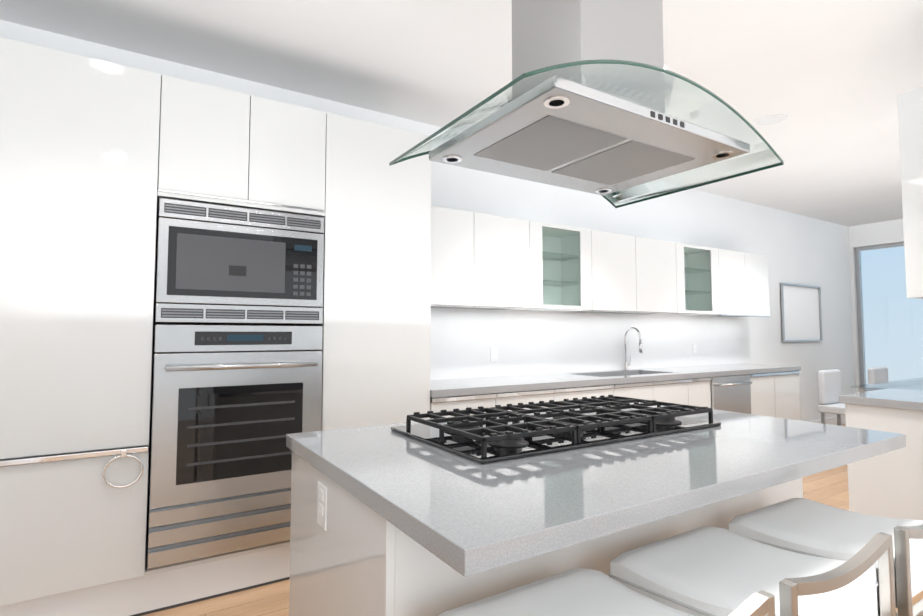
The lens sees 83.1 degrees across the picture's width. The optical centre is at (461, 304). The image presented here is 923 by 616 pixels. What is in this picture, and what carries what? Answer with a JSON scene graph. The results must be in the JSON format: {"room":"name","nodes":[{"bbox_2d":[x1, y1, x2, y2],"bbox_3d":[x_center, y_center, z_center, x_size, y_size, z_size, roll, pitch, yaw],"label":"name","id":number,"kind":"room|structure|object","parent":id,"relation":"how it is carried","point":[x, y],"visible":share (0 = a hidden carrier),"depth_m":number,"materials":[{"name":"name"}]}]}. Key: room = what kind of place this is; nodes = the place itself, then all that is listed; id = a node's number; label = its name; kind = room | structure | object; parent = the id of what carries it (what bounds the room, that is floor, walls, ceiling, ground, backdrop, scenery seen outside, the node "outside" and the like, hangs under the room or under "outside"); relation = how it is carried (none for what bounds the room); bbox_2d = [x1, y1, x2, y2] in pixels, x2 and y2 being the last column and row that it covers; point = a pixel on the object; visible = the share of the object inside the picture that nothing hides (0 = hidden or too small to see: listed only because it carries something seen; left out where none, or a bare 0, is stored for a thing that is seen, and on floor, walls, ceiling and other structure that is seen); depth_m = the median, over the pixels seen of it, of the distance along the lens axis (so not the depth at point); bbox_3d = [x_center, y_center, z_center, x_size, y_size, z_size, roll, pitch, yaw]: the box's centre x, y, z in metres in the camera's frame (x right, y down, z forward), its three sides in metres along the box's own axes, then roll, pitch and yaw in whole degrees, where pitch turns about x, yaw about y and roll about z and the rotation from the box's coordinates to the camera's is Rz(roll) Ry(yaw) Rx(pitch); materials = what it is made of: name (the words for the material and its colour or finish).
{"room":"kitchen","nodes":[
{"label":"kitchen","id":0,"kind":"room"},
{"bbox_2d":[0,20,855,421],"bbox_3d":[0.989,0.106,4.702,11.300,2.810,0.200,2,-4,-32],"label":"wall","id":1,"kind":"structure","parent":0,"point":[798,250],"depth_m":4.92,"materials":[{"name":"paint"}]},
{"bbox_2d":[430,206,477,308],"bbox_3d":[-0.206,-0.319,3.643,0.476,0.660,0.348,2,-4,-32],"label":"upper cabinet","id":2,"kind":"object","parent":1,"relation":"attached to","point":[454,233],"depth_m":3.54,"materials":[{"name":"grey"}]},
{"bbox_2d":[490,347,497,361],"bbox_3d":[0.259,0.388,4.100,0.072,0.116,0.008,2,-4,-32],"label":"electrical outlet","id":3,"kind":"object","parent":1,"relation":"attached to","point":[493,354],"visible":1,"depth_m":4.09,"materials":[{"name":"white plastic"}]},
{"bbox_2d":[478,213,533,309],"bbox_3d":[0.214,-0.304,3.908,0.518,0.660,0.348,2,-4,-32],"label":"upper cabinet","id":4,"kind":"object","parent":1,"relation":"attached to","point":[485,261],"depth_m":3.77,"materials":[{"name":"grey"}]},
{"bbox_2d":[558,229,637,313],"bbox_3d":[1.188,-0.270,4.522,0.558,0.660,0.348,2,-4,-32],"label":"upper cabinet","id":5,"kind":"object","parent":1,"relation":"attached to","point":[598,270],"depth_m":4.36,"materials":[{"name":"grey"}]},
{"bbox_2d":[638,237,681,313],"bbox_3d":[1.668,-0.253,4.824,0.578,0.660,0.348,2,-4,-32],"label":"upper cabinet","id":6,"kind":"object","parent":1,"relation":"attached to","point":[659,280],"depth_m":4.69,"materials":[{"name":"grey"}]},
{"bbox_2d":[692,343,696,354],"bbox_3d":[2.457,0.465,5.486,0.072,0.116,0.008,2,-4,-32],"label":"electrical outlet","id":7,"kind":"object","parent":1,"relation":"attached to","point":[694,348],"visible":1,"depth_m":5.48,"materials":[{"name":"white plastic"}]},
{"bbox_2d":[682,248,749,316],"bbox_3d":[2.664,-0.218,5.452,0.488,0.660,0.348,2,-4,-32],"label":"upper cabinet","id":8,"kind":"object","parent":1,"relation":"attached to","point":[715,278],"depth_m":5.29,"materials":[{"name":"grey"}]},
{"bbox_2d":[746,253,769,316],"bbox_3d":[3.064,-0.203,5.704,0.460,0.660,0.348,2,-4,-32],"label":"upper cabinet","id":9,"kind":"object","parent":1,"relation":"attached to","point":[757,284],"depth_m":5.56,"materials":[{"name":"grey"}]},
{"bbox_2d":[780,283,822,341],"bbox_3d":[4.391,0.108,6.715,1.000,0.730,0.030,2,-4,-32],"label":"picture frame","id":10,"kind":"object","parent":1,"relation":"attached to","point":[801,313],"visible":0.98,"depth_m":6.71,"materials":[{"name":"white"}]},
{"bbox_2d":[808,415,845,424],"bbox_3d":[4.438,1.561,6.673,2.880,0.125,0.016,2,-4,-32],"label":"baseboard","id":11,"kind":"structure","parent":1,"relation":"attached to","point":[832,420],"depth_m":7.03,"materials":[{"name":"white"}]},
{"bbox_2d":[0,0,922,226],"bbox_3d":[2.724,-1.500,2.039,11.300,0.100,6.700,2,-4,-32],"label":"ceiling","id":12,"kind":"structure","parent":0,"point":[831,79],"depth_m":2.96,"materials":[{"name":"paint"}]},
{"bbox_2d":[389,0,783,207],"bbox_3d":[0.380,-0.949,1.622,1.013,1.046,0.653,2,-4,-32],"label":"range hood","id":13,"kind":"object","parent":12,"relation":"hanging from","point":[598,90],"visible":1,"depth_m":1.47,"materials":[{"name":"silver metal"}]},
{"bbox_2d":[753,114,787,126],"bbox_3d":[2.255,-1.348,3.807,0.220,0.006,0.220,2,-4,-32],"label":"recessed light","id":14,"kind":"object","parent":12,"relation":"attached to","point":[770,120],"visible":1,"depth_m":3.81,"materials":[{"name":"white"}]},
{"bbox_2d":[142,424,922,615],"bbox_3d":[2.724,1.405,1.877,11.300,0.100,6.700,2,-4,-32],"label":"floor","id":15,"kind":"structure","parent":0,"point":[829,487],"depth_m":2.48,"materials":[{"name":"brown wood"}]},
{"bbox_2d":[0,37,163,615],"bbox_3d":[-1.851,0.153,2.410,0.712,2.460,0.629,2,-4,-32],"label":"tall cabinet","id":16,"kind":"object","parent":15,"relation":"on","point":[99,159],"depth_m":2.21,"materials":[{"name":"white"}]},
{"bbox_2d":[148,75,255,613],"bbox_3d":[-1.385,0.170,2.704,0.391,2.460,0.629,2,-4,-32],"label":"tall cabinet","id":17,"kind":"object","parent":15,"relation":"on","point":[210,131],"depth_m":2.50,"materials":[{"name":"white"}]},
{"bbox_2d":[244,96,331,589],"bbox_3d":[-1.054,0.181,2.912,0.391,2.460,0.629,2,-4,-32],"label":"tall cabinet","id":18,"kind":"object","parent":15,"relation":"on","point":[292,167],"depth_m":2.73,"materials":[{"name":"white"}]},
{"bbox_2d":[147,482,290,570],"bbox_3d":[-1.210,1.069,2.743,0.766,0.264,0.588,2,-4,-32],"label":"warming drawer","id":19,"kind":"object","parent":18,"relation":"in","point":[187,533],"visible":0.6,"depth_m":2.44,"materials":[{"name":"grey metal"}]},
{"bbox_2d":[149,325,322,508],"bbox_3d":[-1.195,0.522,2.750,0.766,0.818,0.645,2,-4,-32],"label":"wall oven","id":20,"kind":"object","parent":18,"relation":"on","point":[232,406],"visible":0.98,"depth_m":2.50,"materials":[{"name":"grey metal"}]},
{"bbox_2d":[154,198,323,324],"bbox_3d":[-1.213,-0.182,2.817,0.766,0.570,0.577,2,-4,-32],"label":"microwave","id":21,"kind":"object","parent":20,"relation":"on","point":[218,264],"visible":1,"depth_m":2.55,"materials":[{"name":"grey metal"}]},
{"bbox_2d":[328,114,430,429],"bbox_3d":[-0.612,0.197,3.191,0.654,2.460,0.629,2,-4,-32],"label":"tall cabinet","id":22,"kind":"object","parent":15,"relation":"on","point":[379,254],"depth_m":2.96,"materials":[{"name":"white"}]},
{"bbox_2d":[430,399,497,418],"bbox_3d":[-0.140,1.009,3.462,0.475,0.869,0.598,2,-4,-32],"label":"base cabinet","id":23,"kind":"object","parent":15,"relation":"on","point":[473,403],"depth_m":3.23,"materials":[{"name":"white"}]},
{"bbox_2d":[498,395,557,410],"bbox_3d":[0.273,1.023,3.722,0.500,0.869,0.598,2,-4,-32],"label":"base cabinet","id":24,"kind":"object","parent":15,"relation":"on","point":[524,399],"depth_m":3.49,"materials":[{"name":"white wood"}]},
{"bbox_2d":[286,446,802,615],"bbox_3d":[0.369,0.916,1.836,1.732,0.872,0.760,2,-4,-32],"label":"kitchen island","id":25,"kind":"object","parent":15,"relation":"on","point":[345,560],"depth_m":1.31,"materials":[{"name":"white"}]},
{"bbox_2d":[286,402,905,581],"bbox_3d":[0.449,0.467,1.740,1.750,0.070,1.110,2,-4,-32],"label":"island countertop","id":26,"kind":"structure","parent":25,"relation":"on","point":[475,519],"depth_m":1.23,"materials":[{"name":"grey stone"}]},
{"bbox_2d":[391,395,720,463],"bbox_3d":[0.350,0.403,1.853,1.060,0.069,0.560,2,-4,-32],"label":"cooktop","id":27,"kind":"object","parent":26,"relation":"in","point":[496,433],"visible":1,"depth_m":1.69,"materials":[{"name":"black metal"}]},
{"bbox_2d":[558,383,617,400],"bbox_3d":[0.737,1.040,4.015,0.599,0.869,0.598,2,-4,-32],"label":"base cabinet","id":28,"kind":"object","parent":15,"relation":"on","point":[613,391],"depth_m":3.79,"materials":[{"name":"white wood"}]},
{"bbox_2d":[438,568,774,615],"bbox_3d":[0.224,0.895,0.908,0.455,0.810,0.416,2,-4,-32],"label":"bar stool","id":29,"kind":"object","parent":15,"relation":"on","point":[581,592],"visible":1,"depth_m":1.03,"materials":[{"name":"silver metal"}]},
{"bbox_2d":[630,371,711,407],"bbox_3d":[1.908,1.081,4.753,0.325,0.869,0.598,2,-4,-32],"label":"base cabinet","id":30,"kind":"object","parent":15,"relation":"on","point":[693,392],"depth_m":4.47,"materials":[{"name":"white"}]},
{"bbox_2d":[709,374,751,413],"bbox_3d":[2.337,1.094,4.947,0.600,0.865,0.611,2,-4,-32],"label":"dishwasher","id":31,"kind":"object","parent":15,"relation":"on","point":[731,393],"visible":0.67,"depth_m":4.74,"materials":[{"name":"silver metal"}]},
{"bbox_2d":[718,371,777,417],"bbox_3d":[2.756,1.111,5.288,0.468,0.869,0.598,2,-4,-32],"label":"base cabinet","id":32,"kind":"object","parent":15,"relation":"on","point":[775,390],"depth_m":5.07,"materials":[{"name":"white wood"}]},
{"bbox_2d":[430,363,800,402],"bbox_3d":[1.521,0.625,4.522,4.399,0.075,0.618,2,-4,-32],"label":"countertop","id":33,"kind":"structure","parent":32,"relation":"on","point":[498,387],"depth_m":3.75,"materials":[{"name":"grey stone"}]},
{"bbox_2d":[622,327,641,369],"bbox_3d":[1.585,0.403,4.783,0.109,0.396,0.217,2,-4,-32],"label":"faucet","id":34,"kind":"object","parent":33,"relation":"on","point":[626,364],"visible":1,"depth_m":4.81,"materials":[{"name":"silver metal"}]},
{"bbox_2d":[606,375,677,402],"bbox_3d":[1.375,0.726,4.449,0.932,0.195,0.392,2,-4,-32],"label":"base cabinet","id":35,"kind":"object","parent":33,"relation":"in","point":[661,388],"depth_m":4.16,"materials":[{"name":"white wood"}]},
{"bbox_2d":[609,526,895,615],"bbox_3d":[0.647,0.910,1.175,0.435,0.810,0.416,2,-4,-32],"label":"bar stool","id":36,"kind":"object","parent":15,"relation":"on","point":[708,571],"visible":0.9,"depth_m":1.13,"materials":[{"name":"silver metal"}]},
{"bbox_2d":[778,375,800,420],"bbox_3d":[3.165,1.125,5.545,0.499,0.869,0.598,2,-4,-32],"label":"base cabinet","id":37,"kind":"object","parent":15,"relation":"on","point":[789,405],"depth_m":5.32,"materials":[{"name":"white wood"}]},
{"bbox_2d":[729,498,922,615],"bbox_3d":[1.060,0.924,1.429,0.425,0.810,0.416,2,-4,-32],"label":"bar stool","id":38,"kind":"object","parent":15,"relation":"on","point":[807,527],"visible":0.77,"depth_m":1.39,"materials":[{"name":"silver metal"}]},
{"bbox_2d":[817,369,844,425],"bbox_3d":[4.176,1.137,5.593,0.440,0.850,0.440,2,-4,-32],"label":"dining chair","id":39,"kind":"object","parent":15,"relation":"on","point":[829,387],"visible":0.56,"depth_m":5.66,"materials":[{"name":"white leather"}]},
{"bbox_2d":[867,367,887,390],"bbox_3d":[5.106,1.165,6.085,0.440,0.850,0.440,2,-4,-32],"label":"dining chair","id":40,"kind":"object","parent":15,"relation":"on","point":[877,374],"visible":0.19,"depth_m":6.18,"materials":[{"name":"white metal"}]},
{"bbox_2d":[839,388,922,519],"bbox_3d":[2.558,0.943,2.682,0.690,0.914,0.766,2,-4,-32],"label":"kitchen counter","id":41,"kind":"object","parent":15,"relation":"on","point":[889,484],"visible":0.62,"depth_m":2.67,"materials":[{"name":"white"}]},
{"bbox_2d":[850,377,922,391],"bbox_3d":[4.845,1.165,5.186,2.100,0.750,0.840,2,-4,-32],"label":"dining table","id":42,"kind":"object","parent":15,"relation":"on","point":[913,384],"visible":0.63,"depth_m":5.04,"materials":[{"name":"clear glass"}]},
{"bbox_2d":[849,219,903,392],"bbox_3d":[7.471,0.113,4.832,0.200,2.810,6.500,2,-4,-32],"label":"wall","id":43,"kind":"structure","parent":0,"point":[881,233],"depth_m":7.46,"materials":[{"name":"paint"}]},
{"bbox_3d":[4.296,-0.091,1.183,2.470,2.810,3.710,2,-4,-32],"label":"wall","id":44,"kind":"structure","parent":0,"visible":0},
{"bbox_2d":[897,87,922,298],"bbox_3d":[2.518,-0.565,2.558,0.360,1.050,0.456,2,-4,-32],"label":"upper cabinet","id":45,"kind":"object","parent":44,"relation":"attached to","point":[910,112],"visible":1,"depth_m":2.62,"materials":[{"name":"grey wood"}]},
{"label":"outside","id":46,"kind":"structure","parent":0,"visible":0},
{"bbox_2d":[855,242,922,384],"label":"window","id":47,"kind":"structure","parent":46,"point":[902,348],"depth_m":8.12,"materials":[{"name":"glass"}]}
]}

